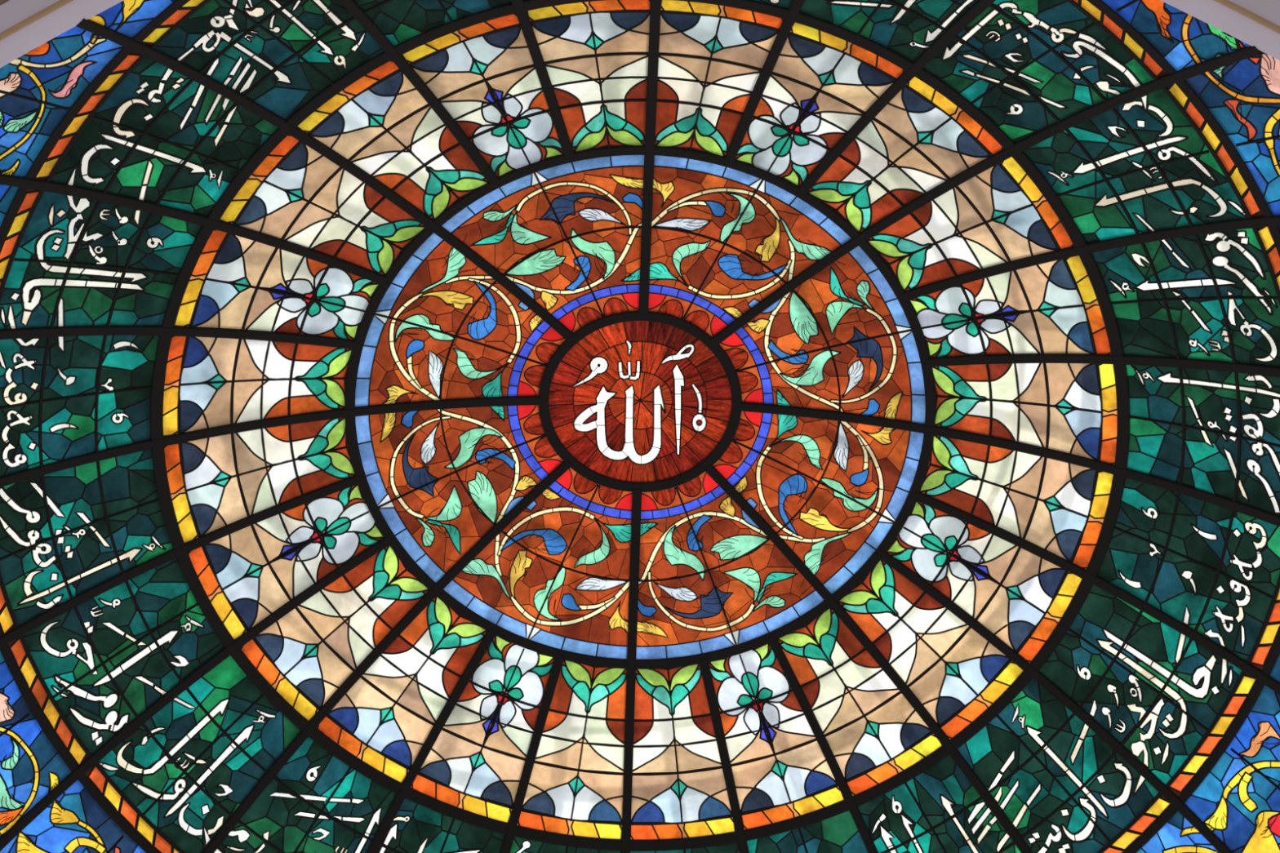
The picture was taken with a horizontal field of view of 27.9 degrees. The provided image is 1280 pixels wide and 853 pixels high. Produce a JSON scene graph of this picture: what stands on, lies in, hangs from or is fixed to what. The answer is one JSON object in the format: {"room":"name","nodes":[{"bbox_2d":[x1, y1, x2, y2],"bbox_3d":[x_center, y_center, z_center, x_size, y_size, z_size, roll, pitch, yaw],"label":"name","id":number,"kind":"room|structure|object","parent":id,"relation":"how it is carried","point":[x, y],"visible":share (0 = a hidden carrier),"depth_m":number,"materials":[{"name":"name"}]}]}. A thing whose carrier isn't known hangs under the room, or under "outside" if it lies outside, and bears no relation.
{"room":"mosque","nodes":[
{"label":"mosque","id":0,"kind":"room"},
{"bbox_2d":[0,0,1279,852],"bbox_3d":[-0.002,0.211,20.191,12.110,3.601,12.110,-10,-62,6],"label":"frame","id":1,"kind":"object","parent":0,"point":[1089,576],"visible":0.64,"depth_m":20.33,"materials":[{"name":"black metal"}]},
{"bbox_2d":[0,184,19,226],"bbox_3d":[-5.010,-1.158,17.945,0.928,0.873,1.565,22,-64,-11],"label":"panel","id":2,"kind":"object","parent":1,"relation":"attached to","point":[7,193],"visible":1,"depth_m":18.13,"materials":[{"name":"blue glass"}]},
{"bbox_2d":[0,650,71,837],"bbox_3d":[-5.144,2.554,19.922,0.928,0.873,1.553,-18,-64,10],"label":"panel","id":3,"kind":"object","parent":1,"relation":"attached to","point":[31,767],"visible":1,"depth_m":20.21,"materials":[{"name":"blue glass"}]},
{"bbox_2d":[0,26,124,177],"bbox_3d":[-4.274,-2.201,17.386,0.926,0.873,1.492,36,-68,-17],"label":"panel","id":4,"kind":"object","parent":1,"relation":"attached to","point":[37,88],"visible":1,"depth_m":17.59,"materials":[{"name":"blue glass"}]},
{"bbox_2d":[0,0,124,67],"bbox_3d":[-2.511,-3.566,17.150,5.725,1.595,0.430,-22,-64,12],"label":"ceiling","id":5,"kind":"structure","parent":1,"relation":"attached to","point":[25,25],"depth_m":17.13,"materials":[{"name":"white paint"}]},
{"bbox_2d":[0,779,146,852],"bbox_3d":[-4.466,3.670,20.513,0.928,0.873,1.553,-32,-67,16],"label":"panel","id":6,"kind":"object","parent":1,"relation":"attached to","point":[74,822],"visible":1,"depth_m":20.52,"materials":[{"name":"blue glass"}]},
{"bbox_2d":[0,335,159,476],"bbox_3d":[-4.355,-0.196,19.441,1.302,0.862,1.321,8,-62,-4],"label":"panel","id":7,"kind":"object","parent":1,"relation":"attached to","point":[62,397],"visible":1,"depth_m":19.52,"materials":[{"name":"green glass"}]},
{"bbox_2d":[0,448,173,635],"bbox_3d":[-4.380,0.876,20.012,1.378,0.862,1.315,1,-62,0],"label":"panel","id":8,"kind":"object","parent":1,"relation":"on","point":[65,533],"visible":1,"depth_m":20.03,"materials":[{"name":"green glass"}]},
{"bbox_2d":[0,188,201,329],"bbox_3d":[-4.022,-1.168,18.922,1.302,0.862,1.321,22,-64,-11],"label":"panel","id":9,"kind":"object","parent":1,"relation":"on","point":[77,261],"visible":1,"depth_m":18.94,"materials":[{"name":"green glass"}]},
{"bbox_2d":[7,558,224,766],"bbox_3d":[-4.128,1.809,20.507,1.302,0.862,1.321,-18,-64,10],"label":"panel","id":10,"kind":"object","parent":1,"relation":"attached to","point":[104,660],"visible":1,"depth_m":20.53,"materials":[{"name":"green glass"}]},
{"bbox_2d":[88,0,175,38],"bbox_3d":[-3.227,-3.078,16.913,1.395,0.873,0.921,-32,-67,16],"label":"panel","id":11,"kind":"object","parent":1,"relation":"attached to","point":[128,18],"visible":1,"depth_m":17.41,"materials":[{"name":"blue glass"}]},
{"bbox_2d":[33,50,277,216],"bbox_3d":[-3.416,-2.030,18.459,1.302,0.862,1.321,36,-67,-17],"label":"panel","id":12,"kind":"object","parent":1,"relation":"on","point":[162,136],"visible":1,"depth_m":18.45,"materials":[{"name":"green glass"}]},
{"bbox_2d":[84,655,301,852],"bbox_3d":[-3.584,2.705,20.982,1.302,0.862,1.321,-32,-67,16],"label":"panel","id":13,"kind":"object","parent":1,"relation":"on","point":[188,768],"visible":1,"depth_m":21.01,"materials":[{"name":"green glass"}]},
{"bbox_2d":[163,336,351,436],"bbox_3d":[-2.996,-0.347,20.195,1.431,0.592,0.979,8,-62,-4],"label":"arch panel","id":14,"kind":"object","parent":1,"relation":"on","point":[210,382],"visible":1,"depth_m":20.20,"materials":[{"name":"multicoloured glass"}]},
{"bbox_2d":[164,417,355,543],"bbox_3d":[-3.016,0.415,20.602,1.476,0.592,0.977,1,-62,0],"label":"arch panel","id":15,"kind":"object","parent":1,"relation":"on","point":[215,482],"visible":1,"depth_m":20.58,"materials":[{"name":"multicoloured glass"}]},
{"bbox_2d":[140,0,383,120],"bbox_3d":[-2.577,-2.724,18.086,1.321,0.862,1.302,-32,-67,16],"label":"panel","id":16,"kind":"object","parent":1,"relation":"on","point":[278,55],"visible":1,"depth_m":18.19,"materials":[{"name":"green glass"}]},
{"bbox_2d":[174,229,379,340],"bbox_3d":[-2.767,-1.016,19.839,1.430,0.594,0.979,22,-64,-11],"label":"panel","id":17,"kind":"object","parent":1,"relation":"on","point":[236,282],"visible":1,"depth_m":19.83,"materials":[{"name":"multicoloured glass"}]},
{"bbox_2d":[187,484,383,639],"bbox_3d":[-2.840,1.033,20.931,1.430,0.594,0.979,-18,-64,10],"label":"panel","id":18,"kind":"object","parent":1,"relation":"on","point":[247,574],"visible":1,"depth_m":20.95,"materials":[{"name":"multicoloured glass"}]},
{"bbox_2d":[213,737,396,852],"bbox_3d":[-2.796,3.447,21.373,1.321,0.862,1.302,36,-67,-17],"label":"panel","id":19,"kind":"object","parent":1,"relation":"on","point":[317,802],"visible":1,"depth_m":21.43,"materials":[{"name":"green glass"}]},
{"bbox_2d":[219,134,426,275],"bbox_3d":[-2.349,-1.610,19.520,1.430,0.592,0.979,36,-67,-17],"label":"arch panel","id":20,"kind":"object","parent":1,"relation":"on","point":[297,195],"visible":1,"depth_m":19.50,"materials":[{"name":"multicoloured glass"}]},
{"bbox_2d":[240,545,428,720],"bbox_3d":[-2.465,1.650,21.256,1.431,0.592,0.979,-32,-67,16],"label":"arch panel","id":21,"kind":"object","parent":1,"relation":"on","point":[306,655],"visible":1,"depth_m":21.28,"materials":[{"name":"multicoloured glass"}]},
{"bbox_2d":[297,60,488,220],"bbox_3d":[-1.771,-2.087,19.263,0.979,0.592,1.431,-32,-67,16],"label":"arch panel","id":22,"kind":"object","parent":1,"relation":"on","point":[380,122],"visible":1,"depth_m":19.23,"materials":[{"name":"multicoloured glass"}]},
{"bbox_2d":[316,596,487,782],"bbox_3d":[-1.923,2.161,21.526,0.979,0.592,1.431,36,-67,-17],"label":"arch panel","id":23,"kind":"object","parent":1,"relation":"on","point":[386,717],"visible":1,"depth_m":21.55,"materials":[{"name":"multicoloured glass"}]},
{"bbox_2d":[353,0,511,45],"bbox_3d":[-1.563,-3.202,17.826,1.321,0.862,1.302,-18,-64,10],"label":"panel","id":24,"kind":"object","parent":1,"relation":"attached to","point":[399,20],"visible":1,"depth_m":18.34,"materials":[{"name":"green glass"}]},
{"bbox_2d":[377,797,505,852],"bbox_3d":[-1.818,3.985,21.654,1.321,0.862,1.302,22,-64,-11],"label":"panel","id":25,"kind":"object","parent":1,"relation":"on","point":[415,828],"visible":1,"depth_m":21.73,"materials":[{"name":"green glass"}]},
{"bbox_2d":[355,404,563,582],"bbox_3d":[-1.454,0.550,21.175,1.741,0.317,1.657,1,-62,0],"label":"scroll panel","id":26,"kind":"object","parent":1,"relation":"attached to","point":[440,480],"visible":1,"depth_m":21.10,"materials":[{"name":"multicoloured glass"}]},
{"bbox_2d":[355,232,564,406],"bbox_3d":[-1.428,-0.880,20.413,1.767,0.317,1.662,1,-62,0],"label":"scroll panel","id":27,"kind":"object","parent":1,"relation":"attached to","point":[443,328],"visible":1,"depth_m":20.53,"materials":[{"name":"multicoloured glass"}]},
{"bbox_2d":[411,635,554,822],"bbox_3d":[-1.249,2.531,21.720,0.979,0.594,1.430,22,-64,-11],"label":"panel","id":28,"kind":"object","parent":1,"relation":"on","point":[475,764],"visible":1,"depth_m":21.75,"materials":[{"name":"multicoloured glass"}]},
{"bbox_2d":[401,13,564,177],"bbox_3d":[-1.074,-2.417,19.085,0.979,0.594,1.430,-18,-64,10],"label":"panel","id":29,"kind":"object","parent":1,"relation":"on","point":[484,74],"visible":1,"depth_m":19.05,"materials":[{"name":"multicoloured glass"}]},
{"bbox_2d":[444,467,632,658],"bbox_3d":[-0.858,1.140,21.486,1.662,0.317,1.767,1,-62,0],"label":"scroll panel","id":30,"kind":"object","parent":1,"relation":"attached to","point":[557,575],"visible":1,"depth_m":21.52,"materials":[{"name":"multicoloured glass"}]},
{"bbox_2d":[442,155,644,333],"bbox_3d":[-0.761,-1.406,20.130,1.657,0.317,1.741,1,-62,0],"label":"scroll panel","id":31,"kind":"object","parent":1,"relation":"attached to","point":[568,235],"visible":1,"depth_m":20.08,"materials":[{"name":"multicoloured glass"}]},
{"bbox_2d":[510,836,621,852],"bbox_3d":[-0.711,4.279,21.805,1.321,0.862,1.306,9,-62,-4],"label":"panel","id":32,"kind":"object","parent":1,"relation":"attached to","point":[520,845],"visible":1,"depth_m":21.88,"materials":[{"name":"green glass"}]},
{"bbox_2d":[517,659,626,839],"bbox_3d":[-0.491,2.734,21.824,0.979,0.592,1.431,8,-62,-4],"label":"arch panel","id":33,"kind":"object","parent":1,"relation":"on","point":[575,787],"visible":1,"depth_m":21.86,"materials":[{"name":"multicoloured glass"}]},
{"bbox_2d":[526,0,650,152],"bbox_3d":[-0.374,-2.570,18.999,0.977,0.592,1.477,1,-62,0],"label":"arch panel","id":34,"kind":"object","parent":1,"relation":"on","point":[595,54],"visible":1,"depth_m":18.96,"materials":[{"name":"multicoloured glass"}]},
{"bbox_2d":[548,320,731,482],"bbox_3d":[0.002,-0.202,20.967,1.519,0.046,1.523,-21,-64,11],"label":"medallion","id":35,"kind":"object","parent":1,"relation":"attached to","point":[633,401],"visible":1,"depth_m":20.98,"materials":[{"name":"red glass"}]},
{"bbox_2d":[631,663,735,839],"bbox_3d":[0.373,2.754,21.830,0.977,0.592,1.477,1,-62,0],"label":"arch panel","id":36,"kind":"object","parent":1,"relation":"on","point":[679,790],"visible":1,"depth_m":21.88,"materials":[{"name":"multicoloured glass"}]},
{"bbox_2d":[630,842,739,852],"bbox_3d":[0.498,4.305,21.813,1.317,0.862,1.378,1,-62,0],"label":"panel","id":37,"kind":"object","parent":1,"relation":"on","point":[733,847],"visible":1,"depth_m":21.89,"materials":[{"name":"green glass"}]},
{"bbox_2d":[654,0,783,157],"bbox_3d":[0.488,-2.550,19.005,0.979,0.592,1.431,8,-62,-4],"label":"arch panel","id":38,"kind":"object","parent":1,"relation":"on","point":[712,58],"visible":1,"depth_m":18.96,"materials":[{"name":"multicoloured glass"}]},
{"bbox_2d":[635,471,823,659],"bbox_3d":[0.763,1.167,21.493,1.657,0.317,1.741,1,-62,0],"label":"scroll panel","id":39,"kind":"object","parent":1,"relation":"attached to","point":[711,580],"visible":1,"depth_m":21.54,"materials":[{"name":"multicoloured glass"}]},
{"bbox_2d":[648,155,850,337],"bbox_3d":[0.860,-1.379,20.137,1.662,0.317,1.767,1,-62,0],"label":"scroll panel","id":40,"kind":"object","parent":1,"relation":"attached to","point":[724,239],"visible":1,"depth_m":20.09,"materials":[{"name":"multicoloured glass"}]},
{"bbox_2d":[754,0,792,8],"bbox_3d":[0.708,-3.398,17.711,1.321,0.862,1.302,8,-62,-4],"label":"panel","id":41,"kind":"object","parent":1,"relation":"attached to","point":[783,3],"visible":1,"depth_m":18.36,"materials":[{"name":"green glass"}]},
{"bbox_2d":[708,643,844,829],"bbox_3d":[1.072,2.600,21.745,0.979,0.594,1.430,-18,-64,10],"label":"panel","id":42,"kind":"object","parent":1,"relation":"on","point":[780,771],"visible":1,"depth_m":21.77,"materials":[{"name":"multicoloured glass"}]},
{"bbox_2d":[746,810,867,852],"bbox_3d":[1.555,4.085,21.691,1.321,0.862,1.302,-18,-64,10],"label":"panel","id":43,"kind":"object","parent":1,"relation":"attached to","point":[838,833],"visible":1,"depth_m":21.77,"materials":[{"name":"green glass"}]},
{"bbox_2d":[713,411,924,594],"bbox_3d":[1.430,0.642,21.209,1.767,0.317,1.662,1,-62,0],"label":"scroll panel","id":44,"kind":"object","parent":1,"relation":"attached to","point":[833,491],"visible":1,"depth_m":21.13,"materials":[{"name":"multicoloured glass"}]},
{"bbox_2d":[735,22,904,186],"bbox_3d":[1.248,-2.348,19.110,0.979,0.594,1.430,22,-64,-11],"label":"panel","id":45,"kind":"object","parent":1,"relation":"on","point":[820,84],"visible":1,"depth_m":19.07,"materials":[{"name":"multicoloured glass"}]},
{"bbox_2d":[719,246,924,423],"bbox_3d":[1.456,-0.789,20.448,1.741,0.317,1.657,1,-62,0],"label":"scroll panel","id":46,"kind":"object","parent":1,"relation":"attached to","point":[842,340],"visible":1,"depth_m":20.57,"materials":[{"name":"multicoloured glass"}]},
{"bbox_2d":[777,608,942,795],"bbox_3d":[1.770,2.271,21.566,0.979,0.592,1.431,-32,-67,16],"label":"arch panel","id":47,"kind":"object","parent":1,"relation":"on","point":[873,732],"visible":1,"depth_m":21.59,"materials":[{"name":"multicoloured glass"}]},
{"bbox_2d":[800,0,981,62],"bbox_3d":[1.810,-3.102,17.863,1.321,0.862,1.302,22,-64,-11],"label":"panel","id":48,"kind":"object","parent":1,"relation":"on","point":[908,28],"visible":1,"depth_m":18.30,"materials":[{"name":"green glass"}]},
{"bbox_2d":[808,76,1004,233],"bbox_3d":[1.920,-1.977,19.303,0.979,0.592,1.431,36,-67,-17],"label":"arch panel","id":49,"kind":"object","parent":1,"relation":"on","point":[921,140],"visible":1,"depth_m":19.27,"materials":[{"name":"multicoloured glass"}]},
{"bbox_2d":[838,560,1022,739],"bbox_3d":[2.348,1.793,21.308,1.431,0.592,0.979,36,-67,-17],"label":"arch panel","id":50,"kind":"object","parent":1,"relation":"on","point":[954,672],"visible":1,"depth_m":21.33,"materials":[{"name":"multicoloured glass"}]},
{"bbox_2d":[857,755,1021,852],"bbox_3d":[2.569,3.607,21.431,1.321,0.862,1.302,-32,-67,16],"label":"panel","id":51,"kind":"object","parent":1,"relation":"on","point":[939,810],"visible":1,"depth_m":21.50,"materials":[{"name":"green glass"}]},
{"bbox_2d":[866,156,1074,291],"bbox_3d":[2.463,-1.467,19.572,1.430,0.592,0.979,-32,-67,16],"label":"arch panel","id":52,"kind":"object","parent":1,"relation":"on","point":[998,215],"visible":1,"depth_m":19.55,"materials":[{"name":"multicoloured glass"}]},
{"bbox_2d":[886,501,1081,662],"bbox_3d":[2.765,1.200,20.991,1.430,0.594,0.979,22,-64,-11],"label":"panel","id":53,"kind":"object","parent":1,"relation":"on","point":[1020,596],"visible":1,"depth_m":21.01,"materials":[{"name":"multicoloured glass"}]},
{"bbox_2d":[909,255,1111,357],"bbox_3d":[2.838,-0.850,19.900,1.430,0.594,0.979,-18,-64,10],"label":"panel","id":54,"kind":"object","parent":1,"relation":"on","point":[1053,307],"visible":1,"depth_m":19.89,"materials":[{"name":"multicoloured glass"}]},
{"bbox_2d":[920,435,1113,568],"bbox_3d":[2.994,0.531,20.633,1.431,0.592,0.979,8,-62,-4],"label":"arch panel","id":55,"kind":"object","parent":1,"relation":"on","point":[1056,506],"visible":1,"depth_m":20.65,"materials":[{"name":"multicoloured glass"}]},
{"bbox_2d":[931,363,1117,464],"bbox_3d":[3.014,-0.231,20.227,1.476,0.592,0.977,1,-62,0],"label":"arch panel","id":56,"kind":"object","parent":1,"relation":"on","point":[1071,408],"visible":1,"depth_m":20.26,"materials":[{"name":"multicoloured glass"}]},
{"bbox_2d":[923,0,1168,142],"bbox_3d":[2.788,-2.564,18.144,1.321,0.862,1.302,36,-67,-17],"label":"panel","id":57,"kind":"object","parent":1,"relation":"on","point":[1029,66],"visible":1,"depth_m":18.17,"materials":[{"name":"green glass"}]},
{"bbox_2d":[957,678,1171,852],"bbox_3d":[3.408,2.913,21.057,1.302,0.862,1.321,36,-67,-17],"label":"panel","id":58,"kind":"object","parent":1,"relation":"on","point":[1063,788],"visible":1,"depth_m":21.09,"materials":[{"name":"green glass"}]},
{"bbox_2d":[1022,83,1263,243],"bbox_3d":[3.577,-1.819,18.537,1.306,0.862,1.321,-33,-67,16],"label":"panel","id":59,"kind":"object","parent":1,"relation":"on","point":[1138,166],"visible":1,"depth_m":18.53,"materials":[{"name":"green glass"}]},
{"bbox_2d":[1039,584,1257,796],"bbox_3d":[4.014,2.051,20.595,1.302,0.862,1.321,22,-64,-11],"label":"panel","id":60,"kind":"object","parent":1,"relation":"on","point":[1156,690],"visible":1,"depth_m":20.62,"materials":[{"name":"green glass"}]},
{"bbox_2d":[1101,0,1249,71],"bbox_3d":[3.633,-2.766,17.045,1.792,0.873,0.925,36,-68,-17],"label":"panel","id":61,"kind":"object","parent":1,"relation":"attached to","point":[1162,24],"visible":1,"depth_m":17.37,"materials":[{"name":"blue glass"}]},
{"bbox_2d":[1136,810,1219,852],"bbox_3d":[4.241,3.929,20.607,0.928,0.872,1.553,36,-67,-17],"label":"panel","id":62,"kind":"object","parent":1,"relation":"attached to","point":[1176,836],"visible":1,"depth_m":20.62,"materials":[{"name":"blue glass"}]},
{"bbox_2d":[1091,226,1279,367],"bbox_3d":[4.120,-0.926,19.010,1.302,0.862,1.321,-18,-64,10],"label":"panel","id":63,"kind":"object","parent":1,"relation":"attached to","point":[1213,295],"visible":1,"depth_m":19.05,"materials":[{"name":"green glass"}]},
{"bbox_2d":[1097,478,1279,671],"bbox_3d":[4.347,1.079,20.076,1.302,0.862,1.321,8,-62,-4],"label":"panel","id":64,"kind":"object","parent":1,"relation":"attached to","point":[1214,569],"visible":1,"depth_m":20.11,"materials":[{"name":"green glass"}]},
{"bbox_2d":[1125,364,1279,515],"bbox_3d":[4.371,0.006,19.504,1.378,0.862,1.315,1,-62,0],"label":"panel","id":65,"kind":"object","parent":1,"relation":"on","point":[1215,432],"visible":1,"depth_m":19.62,"materials":[{"name":"green glass"}]},
{"bbox_2d":[1160,0,1279,61],"bbox_3d":[2.263,-3.636,17.125,5.753,1.599,0.430,20,-64,-10],"label":"ceiling","id":66,"kind":"structure","parent":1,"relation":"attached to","point":[1256,23],"depth_m":17.03,"materials":[{"name":"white paint"}]},
{"bbox_2d":[1183,22,1279,215],"bbox_3d":[4.360,-2.080,17.407,0.928,0.873,1.863,-32,-67,16],"label":"panel","id":67,"kind":"object","parent":1,"relation":"attached to","point":[1243,96],"visible":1,"depth_m":17.65,"materials":[{"name":"blue glass"}]},
{"bbox_2d":[1184,684,1279,852],"bbox_3d":[4.996,2.855,20.031,0.928,0.873,1.553,22,-64,-11],"label":"panel","id":68,"kind":"object","parent":1,"relation":"attached to","point":[1238,800],"visible":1,"depth_m":20.24,"materials":[{"name":"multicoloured glass"}]},
{"bbox_2d":[1269,653,1279,682],"bbox_3d":[5.410,1.645,19.385,0.928,0.873,1.553,8,-62,-4],"label":"panel","id":69,"kind":"object","parent":1,"relation":"attached to","point":[1275,673],"visible":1,"depth_m":19.96,"materials":[{"name":"blue glass"}]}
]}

